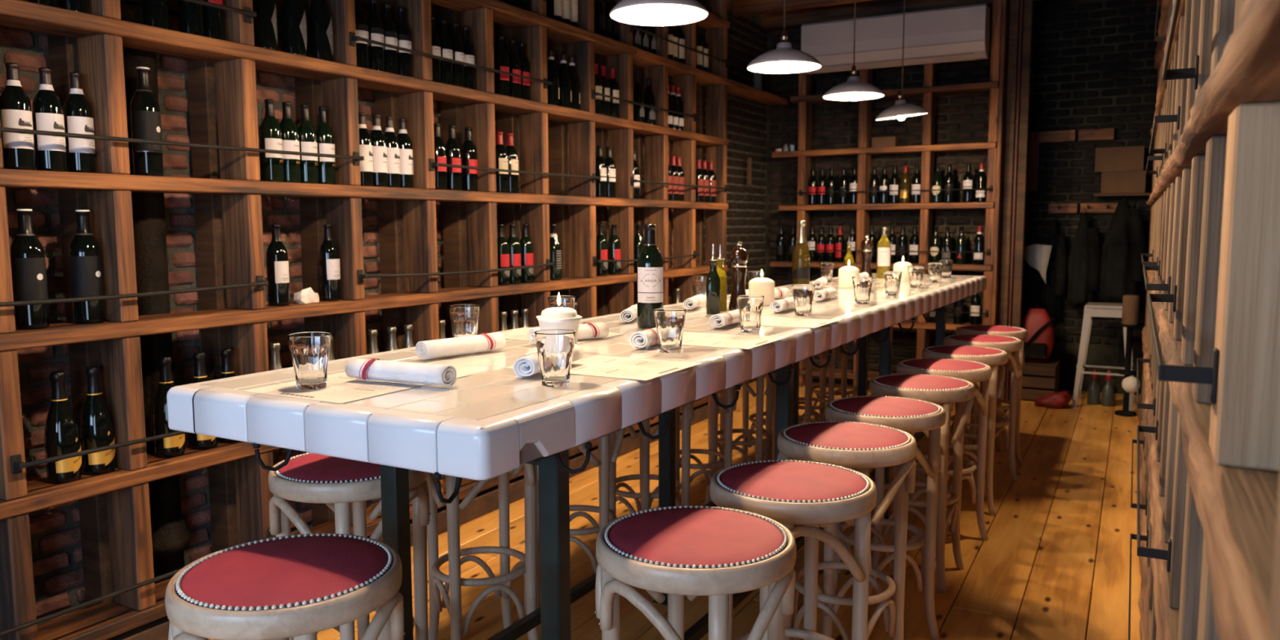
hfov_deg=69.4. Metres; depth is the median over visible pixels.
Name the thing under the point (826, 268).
tumbler
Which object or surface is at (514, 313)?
wine bottle
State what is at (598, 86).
wine bottle
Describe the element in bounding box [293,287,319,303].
rock
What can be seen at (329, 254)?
wine bottle
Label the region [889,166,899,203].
wine bottle
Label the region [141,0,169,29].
wine bottle
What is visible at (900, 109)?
pendant lamp
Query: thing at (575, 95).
wine bottle
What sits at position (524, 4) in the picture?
wine bottle
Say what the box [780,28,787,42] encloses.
socket
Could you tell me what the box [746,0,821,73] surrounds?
pendant lamp
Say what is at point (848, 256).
oil cruet
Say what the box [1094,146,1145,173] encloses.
cardboard box
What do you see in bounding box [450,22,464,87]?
wine bottle
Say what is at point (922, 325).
shelf
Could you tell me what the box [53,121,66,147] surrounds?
print
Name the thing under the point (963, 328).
cushion
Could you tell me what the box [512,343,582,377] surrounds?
rolled napkin
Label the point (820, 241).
wine bottle
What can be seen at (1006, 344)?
bar stool
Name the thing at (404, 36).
wine bottle
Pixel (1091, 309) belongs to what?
metal stool
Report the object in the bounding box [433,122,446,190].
wine bottle
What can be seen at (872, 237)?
wine bottle
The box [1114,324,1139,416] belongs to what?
pedestal
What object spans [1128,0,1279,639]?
wine rack
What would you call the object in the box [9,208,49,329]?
wine bottle
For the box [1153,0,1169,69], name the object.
shelf
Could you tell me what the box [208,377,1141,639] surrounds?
floor
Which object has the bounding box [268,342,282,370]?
wine bottle
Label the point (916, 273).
tumbler
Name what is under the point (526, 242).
wine bottle
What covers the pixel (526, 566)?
bar stool
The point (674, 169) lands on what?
wine bottle
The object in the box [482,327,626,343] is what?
paper menu
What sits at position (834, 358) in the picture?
bar stool
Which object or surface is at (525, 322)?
wine bottle
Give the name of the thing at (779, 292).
rolled napkin
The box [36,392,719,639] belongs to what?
shelf
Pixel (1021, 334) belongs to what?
bar stool
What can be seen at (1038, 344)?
backpack
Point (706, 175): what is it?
wine bottle
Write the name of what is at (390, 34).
wine bottle
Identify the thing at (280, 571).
cushion
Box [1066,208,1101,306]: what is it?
coat
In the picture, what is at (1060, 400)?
heap
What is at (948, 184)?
wine bottle
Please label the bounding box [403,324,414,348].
wine bottle
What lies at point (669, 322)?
tumbler
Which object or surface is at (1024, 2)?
wall
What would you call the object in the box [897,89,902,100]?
socket
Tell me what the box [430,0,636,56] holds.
shelf
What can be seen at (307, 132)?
wine bottle
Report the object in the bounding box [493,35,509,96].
wine bottle
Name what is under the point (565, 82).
wine bottle
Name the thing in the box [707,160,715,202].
wine bottle
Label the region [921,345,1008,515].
bar stool
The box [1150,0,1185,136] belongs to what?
shelf
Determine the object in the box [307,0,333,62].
wine bottle
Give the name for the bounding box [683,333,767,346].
print
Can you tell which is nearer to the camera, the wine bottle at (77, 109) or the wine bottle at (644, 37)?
the wine bottle at (77, 109)
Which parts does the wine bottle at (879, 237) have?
bottle glass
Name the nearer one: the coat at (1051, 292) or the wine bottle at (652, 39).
the wine bottle at (652, 39)
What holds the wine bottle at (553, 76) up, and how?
on the wine rack at (123, 601)
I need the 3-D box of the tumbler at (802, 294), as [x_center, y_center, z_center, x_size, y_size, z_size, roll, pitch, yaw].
[0.598,-0.072,3.387,0.085,0.112,0.085,3,7,29]
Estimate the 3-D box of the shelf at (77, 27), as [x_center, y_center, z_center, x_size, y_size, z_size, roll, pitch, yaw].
[-0.882,-1.021,4.154,0.175,0.045,5.940,3,7,29]
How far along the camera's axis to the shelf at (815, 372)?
7.79 m
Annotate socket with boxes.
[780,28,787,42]
[850,64,857,75]
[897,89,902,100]
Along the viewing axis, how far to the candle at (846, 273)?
4.84 m
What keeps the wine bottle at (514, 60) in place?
on the wine rack at (123, 601)
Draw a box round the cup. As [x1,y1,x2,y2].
[536,315,582,344]
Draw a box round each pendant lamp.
[609,0,708,26]
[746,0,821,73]
[822,0,884,100]
[875,0,928,119]
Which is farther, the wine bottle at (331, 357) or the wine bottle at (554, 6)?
the wine bottle at (554, 6)
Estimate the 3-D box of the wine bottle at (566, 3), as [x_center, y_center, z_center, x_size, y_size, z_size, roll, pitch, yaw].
[-0.411,-1.710,4.949,0.077,0.300,0.076,3,7,32]
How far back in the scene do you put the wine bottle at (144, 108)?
2.92 m
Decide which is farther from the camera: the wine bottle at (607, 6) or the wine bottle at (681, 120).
the wine bottle at (681, 120)
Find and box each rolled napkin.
[344,358,457,386]
[415,332,506,359]
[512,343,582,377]
[527,322,608,344]
[619,304,636,323]
[629,327,657,348]
[683,293,706,310]
[709,309,739,328]
[745,287,790,298]
[769,296,794,312]
[812,277,827,288]
[813,287,836,301]
[858,272,868,276]
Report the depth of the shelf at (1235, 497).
0.85 m
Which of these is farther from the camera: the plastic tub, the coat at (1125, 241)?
the plastic tub
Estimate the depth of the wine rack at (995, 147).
7.28 m
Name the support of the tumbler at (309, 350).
on the paper menu at (340, 388)
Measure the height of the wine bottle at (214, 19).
0.300 m
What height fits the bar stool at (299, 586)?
0.784 m
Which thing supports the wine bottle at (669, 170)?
on the wine rack at (123, 601)
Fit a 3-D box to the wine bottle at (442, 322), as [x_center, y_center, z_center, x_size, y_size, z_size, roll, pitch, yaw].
[-0.909,0.162,4.241,0.091,0.333,0.090,3,7,29]
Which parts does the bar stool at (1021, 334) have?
leg, seat frame, nail trim, leg, leg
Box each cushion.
[180,536,387,607]
[278,453,380,481]
[608,507,783,565]
[720,461,866,500]
[786,422,907,448]
[831,396,937,416]
[875,374,968,389]
[902,359,985,370]
[927,346,1002,355]
[948,334,1017,342]
[960,325,1022,332]
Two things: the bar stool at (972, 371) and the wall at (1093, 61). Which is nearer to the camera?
the bar stool at (972, 371)
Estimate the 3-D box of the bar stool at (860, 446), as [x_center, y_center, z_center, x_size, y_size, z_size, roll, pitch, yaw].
[0.603,0.716,2.735,0.396,0.784,0.396,5,8,39]
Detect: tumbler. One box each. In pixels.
[287,331,331,390]
[448,303,479,337]
[534,328,575,387]
[547,295,575,309]
[653,307,686,353]
[690,275,706,296]
[737,294,764,333]
[746,271,764,284]
[791,284,815,315]
[819,262,834,282]
[852,276,872,304]
[883,271,902,295]
[907,266,924,288]
[928,262,943,282]
[938,259,953,278]
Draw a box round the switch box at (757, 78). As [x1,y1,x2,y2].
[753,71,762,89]
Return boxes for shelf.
[0,0,728,146]
[0,168,728,209]
[0,265,727,351]
[0,440,282,519]
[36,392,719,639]
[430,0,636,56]
[632,48,787,105]
[696,11,729,29]
[770,261,992,271]
[771,142,996,159]
[778,202,995,210]
[790,81,999,104]
[799,367,897,380]
[893,320,982,330]
[1093,192,1151,196]
[1137,392,1151,639]
[1141,326,1179,639]
[1146,0,1279,206]
[1146,261,1279,639]
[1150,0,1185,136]
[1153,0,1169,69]
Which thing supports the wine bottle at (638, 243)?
on the wine rack at (123, 601)
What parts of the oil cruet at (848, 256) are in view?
bottle glass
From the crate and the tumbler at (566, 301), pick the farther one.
the crate
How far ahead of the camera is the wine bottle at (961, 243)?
7.23 m
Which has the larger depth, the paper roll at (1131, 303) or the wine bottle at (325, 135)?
the paper roll at (1131, 303)
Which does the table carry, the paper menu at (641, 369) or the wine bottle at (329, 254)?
the paper menu at (641, 369)
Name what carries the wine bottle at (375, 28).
on the wine rack at (123, 601)
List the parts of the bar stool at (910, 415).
leg, seat frame, nail trim, leg, leg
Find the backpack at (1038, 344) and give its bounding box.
[1021,306,1055,363]
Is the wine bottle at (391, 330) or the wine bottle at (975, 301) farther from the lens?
the wine bottle at (975, 301)
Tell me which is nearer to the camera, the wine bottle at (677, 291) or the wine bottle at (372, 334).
the wine bottle at (372, 334)
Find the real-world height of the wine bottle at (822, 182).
0.300 m
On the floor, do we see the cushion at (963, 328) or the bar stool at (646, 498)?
the bar stool at (646, 498)
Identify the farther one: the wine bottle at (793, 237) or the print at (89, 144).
the wine bottle at (793, 237)
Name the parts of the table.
leg, leg, foot plate, leg, leg, leg, leg, leg, leg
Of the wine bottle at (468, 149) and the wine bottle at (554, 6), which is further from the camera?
the wine bottle at (554, 6)
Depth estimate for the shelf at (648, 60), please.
6.32 m
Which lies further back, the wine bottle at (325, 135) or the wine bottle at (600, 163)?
the wine bottle at (600, 163)
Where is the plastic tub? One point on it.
(791, 147)
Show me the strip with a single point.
(748, 159)
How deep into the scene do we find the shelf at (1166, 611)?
2.17 m
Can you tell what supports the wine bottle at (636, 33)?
on the wine rack at (123, 601)
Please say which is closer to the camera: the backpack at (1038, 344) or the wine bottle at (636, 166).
the wine bottle at (636, 166)
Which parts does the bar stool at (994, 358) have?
seat frame, nail trim, leg, leg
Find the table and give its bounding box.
[166,273,986,639]
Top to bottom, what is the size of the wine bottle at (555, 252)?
0.300 m
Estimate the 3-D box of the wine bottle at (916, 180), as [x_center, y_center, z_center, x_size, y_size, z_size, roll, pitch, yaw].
[2.210,-1.082,7.380,0.076,0.300,0.077,5,8,43]
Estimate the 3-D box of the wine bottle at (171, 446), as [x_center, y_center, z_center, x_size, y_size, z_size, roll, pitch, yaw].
[-1.566,0.284,3.064,0.092,0.333,0.090,2,6,22]
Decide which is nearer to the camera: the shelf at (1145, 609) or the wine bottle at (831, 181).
the shelf at (1145, 609)
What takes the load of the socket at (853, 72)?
attached to the pendant lamp at (853, 89)
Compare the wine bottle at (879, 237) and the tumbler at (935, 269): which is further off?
the wine bottle at (879, 237)
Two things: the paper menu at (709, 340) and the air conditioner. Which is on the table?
the paper menu at (709, 340)
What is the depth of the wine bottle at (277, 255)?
3.39 m
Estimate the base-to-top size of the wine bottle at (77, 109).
0.300 m
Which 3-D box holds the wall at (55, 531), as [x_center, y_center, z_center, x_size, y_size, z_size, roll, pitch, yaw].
[-1.401,-0.598,3.890,0.174,3.270,10.700,3,7,29]
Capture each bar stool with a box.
[164,533,405,639]
[267,452,431,639]
[426,462,538,639]
[536,427,626,608]
[594,505,796,639]
[595,402,693,564]
[675,386,737,506]
[703,373,776,505]
[709,459,876,639]
[740,355,814,463]
[777,421,916,639]
[798,346,839,422]
[811,341,858,416]
[824,395,946,639]
[869,373,975,592]
[889,358,991,543]
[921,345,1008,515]
[943,333,1022,480]
[952,324,1027,462]
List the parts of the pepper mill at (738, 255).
knob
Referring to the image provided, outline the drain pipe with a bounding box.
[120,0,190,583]
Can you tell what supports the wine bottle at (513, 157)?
on the wine rack at (123, 601)
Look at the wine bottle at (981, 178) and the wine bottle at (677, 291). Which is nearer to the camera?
the wine bottle at (677, 291)
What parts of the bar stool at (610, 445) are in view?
leg, leg, leg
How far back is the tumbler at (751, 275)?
4.36 m
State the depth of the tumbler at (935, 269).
5.27 m
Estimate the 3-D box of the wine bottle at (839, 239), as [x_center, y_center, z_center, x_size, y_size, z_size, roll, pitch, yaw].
[1.670,-0.633,7.729,0.076,0.300,0.077,5,8,43]
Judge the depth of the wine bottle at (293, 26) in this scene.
3.40 m
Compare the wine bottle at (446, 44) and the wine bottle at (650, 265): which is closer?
the wine bottle at (650, 265)
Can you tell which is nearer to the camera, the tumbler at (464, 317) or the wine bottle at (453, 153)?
the tumbler at (464, 317)
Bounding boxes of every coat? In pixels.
[1040,215,1067,319]
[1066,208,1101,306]
[1099,195,1147,302]
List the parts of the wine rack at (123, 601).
post, post, post, post, post, post, guard rod, post, post, post, guard rod, guard rod, guard rod, guard rod, post, post, post, post, post, post, post, post, post, post, guard rod, post, post, post, post, post, guard rod, guard rod, post, post, post, post, guard rod, post, post, post, post, post, post, post, post, post, post, post, post, post, post, post, guard rod, guard rod, post, post, post, post, post, guard rod, guard rod, post, post, post, post, post, post, post, post, post, post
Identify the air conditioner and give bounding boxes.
[800,3,991,74]
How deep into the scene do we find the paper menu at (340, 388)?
1.88 m
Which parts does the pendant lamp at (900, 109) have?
bulb, cord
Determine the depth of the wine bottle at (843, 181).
7.64 m
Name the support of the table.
on the floor
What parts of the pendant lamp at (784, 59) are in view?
bulb, cord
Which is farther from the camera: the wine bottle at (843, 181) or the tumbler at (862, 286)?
the wine bottle at (843, 181)
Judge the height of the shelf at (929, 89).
0.045 m
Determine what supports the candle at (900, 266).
on the table
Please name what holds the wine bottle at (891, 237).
on the wine rack at (995, 147)
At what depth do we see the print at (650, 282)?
2.95 m
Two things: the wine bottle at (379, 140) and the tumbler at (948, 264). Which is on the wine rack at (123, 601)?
the wine bottle at (379, 140)
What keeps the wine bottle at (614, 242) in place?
on the wine rack at (123, 601)
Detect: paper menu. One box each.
[243,372,471,404]
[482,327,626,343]
[503,354,702,380]
[626,331,784,349]
[708,316,839,328]
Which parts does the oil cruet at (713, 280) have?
spout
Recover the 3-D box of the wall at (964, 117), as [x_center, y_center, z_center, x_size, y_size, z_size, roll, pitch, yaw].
[1.984,-1.012,7.840,2.115,3.270,0.144,3,7,29]
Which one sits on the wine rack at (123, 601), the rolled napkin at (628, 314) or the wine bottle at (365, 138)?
the wine bottle at (365, 138)
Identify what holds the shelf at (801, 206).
attached to the wine rack at (995, 147)
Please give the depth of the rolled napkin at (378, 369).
1.91 m
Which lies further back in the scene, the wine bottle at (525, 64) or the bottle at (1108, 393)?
the bottle at (1108, 393)
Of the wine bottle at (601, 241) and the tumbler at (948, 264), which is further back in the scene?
the tumbler at (948, 264)
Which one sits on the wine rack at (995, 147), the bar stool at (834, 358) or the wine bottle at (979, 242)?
the wine bottle at (979, 242)
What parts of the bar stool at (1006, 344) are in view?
leg, leg, seat frame, nail trim, leg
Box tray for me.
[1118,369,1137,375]
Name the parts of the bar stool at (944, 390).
leg, leg, nail trim, seat frame, leg, leg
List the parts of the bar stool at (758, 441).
leg, leg, leg, leg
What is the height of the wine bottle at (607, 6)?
0.300 m
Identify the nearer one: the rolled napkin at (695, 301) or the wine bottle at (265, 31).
the wine bottle at (265, 31)
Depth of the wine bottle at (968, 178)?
7.17 m
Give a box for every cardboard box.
[871,136,898,147]
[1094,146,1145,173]
[1100,170,1146,193]
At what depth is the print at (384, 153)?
3.81 m
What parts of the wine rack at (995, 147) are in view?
post, post, post, post, post, post, post, post, post, post, post, guard rod, guard rod, post, post, post, post, post, post, guard rod, post, post, post, post, post, post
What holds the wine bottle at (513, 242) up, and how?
on the wine rack at (123, 601)
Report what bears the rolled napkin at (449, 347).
on the table
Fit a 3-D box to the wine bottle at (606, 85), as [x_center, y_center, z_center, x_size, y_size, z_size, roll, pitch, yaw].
[-0.212,-1.319,5.348,0.077,0.300,0.076,2,6,23]
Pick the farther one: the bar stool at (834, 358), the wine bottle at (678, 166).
the wine bottle at (678, 166)
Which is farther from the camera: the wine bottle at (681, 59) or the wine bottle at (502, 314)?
the wine bottle at (681, 59)
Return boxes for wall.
[0,0,767,626]
[764,5,1001,386]
[1011,1,1024,326]
[1021,0,1160,395]
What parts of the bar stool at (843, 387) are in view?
leg, leg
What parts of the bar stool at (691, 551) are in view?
leg, leg, seat frame, nail trim, leg, leg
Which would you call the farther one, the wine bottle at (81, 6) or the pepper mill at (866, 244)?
the pepper mill at (866, 244)
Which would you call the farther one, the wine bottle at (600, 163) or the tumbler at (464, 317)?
the wine bottle at (600, 163)
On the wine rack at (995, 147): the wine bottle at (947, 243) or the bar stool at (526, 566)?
the wine bottle at (947, 243)
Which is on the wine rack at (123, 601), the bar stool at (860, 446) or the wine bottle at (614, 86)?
the wine bottle at (614, 86)
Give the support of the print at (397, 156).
attached to the wine bottle at (392, 140)
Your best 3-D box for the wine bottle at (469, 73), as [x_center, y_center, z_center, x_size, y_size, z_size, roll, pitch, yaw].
[-0.806,-1.208,4.288,0.077,0.300,0.076,4,7,36]
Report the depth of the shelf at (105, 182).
3.45 m
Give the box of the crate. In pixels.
[1021,359,1060,400]
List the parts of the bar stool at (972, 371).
seat frame, nail trim, leg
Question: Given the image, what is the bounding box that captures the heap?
[1034,391,1072,408]
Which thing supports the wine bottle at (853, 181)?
on the wine rack at (995, 147)
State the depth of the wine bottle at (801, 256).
5.03 m
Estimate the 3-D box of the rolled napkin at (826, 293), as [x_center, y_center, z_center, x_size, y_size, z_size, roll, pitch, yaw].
[0.817,-0.115,4.078,0.059,0.048,0.250,2,6,24]
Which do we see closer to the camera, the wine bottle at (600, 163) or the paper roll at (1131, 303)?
the wine bottle at (600, 163)
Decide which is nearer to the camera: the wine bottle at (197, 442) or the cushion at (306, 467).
the cushion at (306, 467)
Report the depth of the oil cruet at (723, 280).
3.57 m
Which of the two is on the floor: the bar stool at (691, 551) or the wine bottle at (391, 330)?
the bar stool at (691, 551)
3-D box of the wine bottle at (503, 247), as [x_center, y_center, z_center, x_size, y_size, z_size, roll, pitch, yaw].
[-0.688,-0.325,4.592,0.077,0.300,0.076,4,7,33]
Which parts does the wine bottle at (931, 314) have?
bottle glass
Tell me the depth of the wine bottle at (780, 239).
7.96 m
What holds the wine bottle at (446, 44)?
on the wine rack at (123, 601)
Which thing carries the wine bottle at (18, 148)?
on the wine rack at (123, 601)
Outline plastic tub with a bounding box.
[789,145,794,151]
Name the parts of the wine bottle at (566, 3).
bottle glass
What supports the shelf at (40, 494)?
attached to the wine rack at (123, 601)
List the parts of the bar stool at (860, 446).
leg, leg, seat frame, nail trim, leg, leg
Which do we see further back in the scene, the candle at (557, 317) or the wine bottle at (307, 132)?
the wine bottle at (307, 132)
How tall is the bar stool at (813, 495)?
0.784 m
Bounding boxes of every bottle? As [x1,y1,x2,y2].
[0,62,35,170]
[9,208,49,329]
[26,0,58,8]
[31,66,66,171]
[44,370,82,484]
[57,0,88,13]
[62,71,96,173]
[69,208,105,324]
[80,365,115,475]
[129,66,163,176]
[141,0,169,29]
[152,355,185,457]
[177,0,204,36]
[188,351,217,449]
[203,0,225,40]
[217,347,240,443]
[252,0,277,50]
[259,98,283,182]
[266,224,289,306]
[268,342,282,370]
[279,102,300,182]
[280,0,307,56]
[297,104,318,183]
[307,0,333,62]
[315,106,335,184]
[319,224,341,301]
[328,334,334,360]
[354,0,368,68]
[358,111,373,186]
[366,0,385,71]
[367,328,378,354]
[369,114,387,186]
[382,2,398,74]
[383,115,400,187]
[386,325,398,351]
[395,6,412,77]
[397,118,413,188]
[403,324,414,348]
[431,15,441,83]
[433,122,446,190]
[438,18,453,84]
[438,319,445,339]
[444,124,462,191]
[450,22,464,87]
[460,127,477,191]
[461,26,475,89]
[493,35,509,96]
[495,131,508,192]
[497,224,509,284]
[498,311,507,331]
[504,0,519,7]
[505,133,518,193]
[506,224,520,284]
[507,39,521,98]
[510,309,519,329]
[518,41,530,100]
[519,0,529,10]
[519,224,533,283]
[520,307,529,328]
[546,49,559,106]
[547,0,562,22]
[549,224,561,279]
[558,53,571,108]
[562,0,570,24]
[568,56,580,110]
[570,0,577,26]
[573,302,577,312]
[594,0,605,36]
[594,62,602,114]
[595,145,606,197]
[595,224,608,275]
[600,65,609,115]
[603,0,611,38]
[604,146,615,198]
[608,67,619,117]
[608,224,620,275]
[609,0,619,41]
[632,24,640,48]
[632,75,644,122]
[632,150,639,199]
[633,224,644,272]
[636,224,663,328]
[640,25,648,52]
[644,78,655,124]
[648,26,656,54]
[667,25,674,60]
[667,83,672,128]
[667,155,672,200]
[670,84,678,129]
[670,155,679,200]
[671,25,678,62]
[674,288,680,303]
[675,24,684,64]
[675,86,684,130]
[675,156,684,201]
[695,159,703,202]
[696,28,702,70]
[700,31,708,71]
[702,160,709,202]
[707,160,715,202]
[776,226,785,261]
[782,144,788,151]
[788,226,796,262]
[791,219,809,284]
[807,226,816,262]
[808,168,817,204]
[816,226,826,262]
[817,168,826,204]
[825,226,835,262]
[826,168,835,204]
[835,226,844,262]
[838,168,848,204]
[847,226,856,262]
[848,167,857,204]
[867,226,876,262]
[869,166,879,204]
[876,226,884,249]
[876,226,891,278]
[879,166,888,204]
[887,226,897,263]
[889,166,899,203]
[897,226,907,262]
[899,165,910,203]
[909,226,919,263]
[911,165,920,203]
[928,311,935,323]
[929,226,941,262]
[931,164,942,203]
[941,226,952,259]
[943,164,954,202]
[952,298,964,324]
[955,226,966,264]
[962,163,973,202]
[969,292,981,324]
[973,226,984,264]
[975,163,986,202]
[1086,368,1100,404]
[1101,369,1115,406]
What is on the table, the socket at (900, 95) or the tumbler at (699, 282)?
the tumbler at (699, 282)
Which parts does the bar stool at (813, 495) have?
leg, leg, seat frame, nail trim, leg, leg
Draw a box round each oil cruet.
[706,244,719,314]
[716,243,727,311]
[844,236,853,266]
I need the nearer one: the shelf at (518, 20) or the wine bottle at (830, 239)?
the shelf at (518, 20)
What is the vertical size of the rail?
0.670 m
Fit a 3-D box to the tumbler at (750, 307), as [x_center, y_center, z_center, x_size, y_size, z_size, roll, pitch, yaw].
[0.343,-0.019,2.868,0.085,0.112,0.085,-3,6,-24]
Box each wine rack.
[0,0,787,639]
[770,0,1009,387]
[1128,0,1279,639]
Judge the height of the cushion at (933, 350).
0.046 m
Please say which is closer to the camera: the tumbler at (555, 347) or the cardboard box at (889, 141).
the tumbler at (555, 347)
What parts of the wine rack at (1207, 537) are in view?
post, post, post, post, post, post, post, post, post, post, post, post, post, post, post, panel, post, post, post, post, post, post, post, post, post, post, post, post, post, post, post, post, post, post, post, post, post, post, post, post, post, post, post, post, post, post, post, post, post, post, post, post, post, post, post, post, post, post, post, post, post, post, post, post, post, post, post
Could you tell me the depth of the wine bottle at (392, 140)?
3.87 m
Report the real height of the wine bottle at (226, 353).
0.333 m
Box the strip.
[746,157,751,184]
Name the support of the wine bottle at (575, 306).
on the wine rack at (123, 601)
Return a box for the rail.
[1027,128,1131,213]
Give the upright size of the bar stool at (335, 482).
0.784 m
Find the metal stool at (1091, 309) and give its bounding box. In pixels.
[1071,302,1133,411]
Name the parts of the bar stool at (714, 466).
leg, leg, leg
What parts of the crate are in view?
lid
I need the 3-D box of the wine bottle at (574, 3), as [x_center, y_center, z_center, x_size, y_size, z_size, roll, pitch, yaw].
[-0.375,-1.717,5.021,0.077,0.300,0.076,4,7,33]
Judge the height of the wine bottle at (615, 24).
0.300 m
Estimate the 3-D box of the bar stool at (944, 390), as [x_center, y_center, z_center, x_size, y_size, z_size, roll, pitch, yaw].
[1.099,0.622,3.642,0.396,0.784,0.396,2,6,24]
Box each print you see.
[17,118,33,145]
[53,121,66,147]
[84,124,95,150]
[274,374,409,397]
[382,151,387,167]
[394,153,399,168]
[572,356,673,376]
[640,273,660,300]
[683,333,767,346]
[760,317,826,326]
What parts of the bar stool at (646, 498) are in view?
leg, leg, leg, leg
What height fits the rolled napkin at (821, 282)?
0.048 m
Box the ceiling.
[704,0,1036,31]
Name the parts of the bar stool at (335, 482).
leg, nail trim, leg, seat frame, leg, leg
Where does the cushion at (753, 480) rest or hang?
on the bar stool at (813, 495)
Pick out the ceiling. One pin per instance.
(797, 12)
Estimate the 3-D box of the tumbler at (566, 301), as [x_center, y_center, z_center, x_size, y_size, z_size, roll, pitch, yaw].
[-0.244,-0.017,2.875,0.085,0.112,0.085,-1,6,-8]
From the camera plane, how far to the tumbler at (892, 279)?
4.31 m
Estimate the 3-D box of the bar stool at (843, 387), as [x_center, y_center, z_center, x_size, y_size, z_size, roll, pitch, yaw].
[1.246,0.386,5.950,0.396,0.784,0.396,3,6,26]
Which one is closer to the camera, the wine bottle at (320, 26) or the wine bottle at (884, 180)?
the wine bottle at (320, 26)
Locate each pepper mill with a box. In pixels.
[728,241,747,311]
[860,235,872,276]
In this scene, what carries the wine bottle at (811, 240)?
on the wine rack at (995, 147)
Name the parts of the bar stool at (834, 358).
leg, leg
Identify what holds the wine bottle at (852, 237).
on the wine rack at (995, 147)
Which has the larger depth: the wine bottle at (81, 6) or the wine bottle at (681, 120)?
the wine bottle at (681, 120)
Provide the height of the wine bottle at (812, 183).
0.300 m
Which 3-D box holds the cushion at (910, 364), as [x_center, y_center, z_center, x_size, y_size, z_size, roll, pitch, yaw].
[1.329,0.208,4.047,0.359,0.046,0.359,2,6,17]
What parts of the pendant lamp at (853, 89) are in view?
bulb, cord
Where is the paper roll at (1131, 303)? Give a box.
[1121,294,1140,324]
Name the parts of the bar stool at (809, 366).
leg, leg, leg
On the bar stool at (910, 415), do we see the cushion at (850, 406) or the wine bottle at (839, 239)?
the cushion at (850, 406)
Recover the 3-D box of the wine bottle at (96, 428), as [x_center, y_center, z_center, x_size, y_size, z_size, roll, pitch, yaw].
[-1.680,0.306,2.855,0.092,0.333,0.090,4,7,33]
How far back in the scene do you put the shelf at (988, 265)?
7.36 m
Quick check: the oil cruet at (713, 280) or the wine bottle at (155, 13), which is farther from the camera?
the oil cruet at (713, 280)
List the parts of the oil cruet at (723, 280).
spout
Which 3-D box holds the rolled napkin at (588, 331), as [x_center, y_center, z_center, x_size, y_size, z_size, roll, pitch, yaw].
[-0.203,0.035,2.639,0.250,0.048,0.059,-5,8,-41]
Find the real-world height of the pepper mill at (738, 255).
0.266 m
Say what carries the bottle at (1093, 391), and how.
on the floor
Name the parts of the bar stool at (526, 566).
leg, leg, leg, leg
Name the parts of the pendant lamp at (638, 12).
bulb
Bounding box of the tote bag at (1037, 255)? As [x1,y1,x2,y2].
[1023,244,1052,284]
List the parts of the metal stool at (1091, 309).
leg, leg, seat, leg, leg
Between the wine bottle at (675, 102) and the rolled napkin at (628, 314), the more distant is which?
the wine bottle at (675, 102)
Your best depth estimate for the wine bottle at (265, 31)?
3.28 m
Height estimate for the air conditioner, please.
0.374 m
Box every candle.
[536,292,582,344]
[748,270,774,306]
[838,260,859,288]
[893,256,912,281]
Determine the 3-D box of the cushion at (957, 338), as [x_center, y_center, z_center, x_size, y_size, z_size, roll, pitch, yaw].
[1.840,0.113,4.966,0.359,0.046,0.359,1,6,9]
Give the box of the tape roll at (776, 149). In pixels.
[775,148,782,151]
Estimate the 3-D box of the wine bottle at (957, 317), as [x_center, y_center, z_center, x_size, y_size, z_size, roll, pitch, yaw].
[2.518,-0.120,7.306,0.076,0.300,0.077,5,8,43]
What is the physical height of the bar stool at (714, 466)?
0.784 m
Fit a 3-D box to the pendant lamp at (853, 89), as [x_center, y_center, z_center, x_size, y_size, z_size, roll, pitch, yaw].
[1.153,-1.770,4.949,0.326,1.170,0.326,3,7,29]
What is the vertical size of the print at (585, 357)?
0.001 m
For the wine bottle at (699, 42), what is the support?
on the wine rack at (123, 601)
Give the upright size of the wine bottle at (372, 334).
0.333 m
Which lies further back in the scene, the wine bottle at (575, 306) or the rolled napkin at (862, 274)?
the rolled napkin at (862, 274)
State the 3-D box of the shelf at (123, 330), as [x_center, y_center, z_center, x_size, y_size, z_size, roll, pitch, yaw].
[-0.879,-0.116,4.246,0.176,0.045,5.940,3,7,29]
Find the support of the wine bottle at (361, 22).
on the wine rack at (123, 601)
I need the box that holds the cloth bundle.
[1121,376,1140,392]
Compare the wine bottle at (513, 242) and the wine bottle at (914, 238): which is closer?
the wine bottle at (513, 242)
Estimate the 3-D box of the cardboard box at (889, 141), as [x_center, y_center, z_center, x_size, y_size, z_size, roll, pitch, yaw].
[1.985,-1.436,7.487,0.190,0.085,0.100,3,7,29]
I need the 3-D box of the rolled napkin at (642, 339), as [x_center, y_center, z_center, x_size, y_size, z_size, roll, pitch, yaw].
[0.049,0.042,2.567,0.059,0.048,0.250,3,6,25]
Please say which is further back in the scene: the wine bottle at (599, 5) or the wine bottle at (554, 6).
the wine bottle at (599, 5)
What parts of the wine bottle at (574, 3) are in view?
bottle glass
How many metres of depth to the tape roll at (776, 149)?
7.87 m
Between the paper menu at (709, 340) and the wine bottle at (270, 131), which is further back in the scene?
the wine bottle at (270, 131)
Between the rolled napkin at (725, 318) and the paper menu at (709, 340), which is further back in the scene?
the rolled napkin at (725, 318)
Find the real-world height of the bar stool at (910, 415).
0.784 m
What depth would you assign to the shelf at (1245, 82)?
0.90 m
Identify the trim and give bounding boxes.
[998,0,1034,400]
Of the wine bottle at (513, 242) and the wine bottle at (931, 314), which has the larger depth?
the wine bottle at (931, 314)

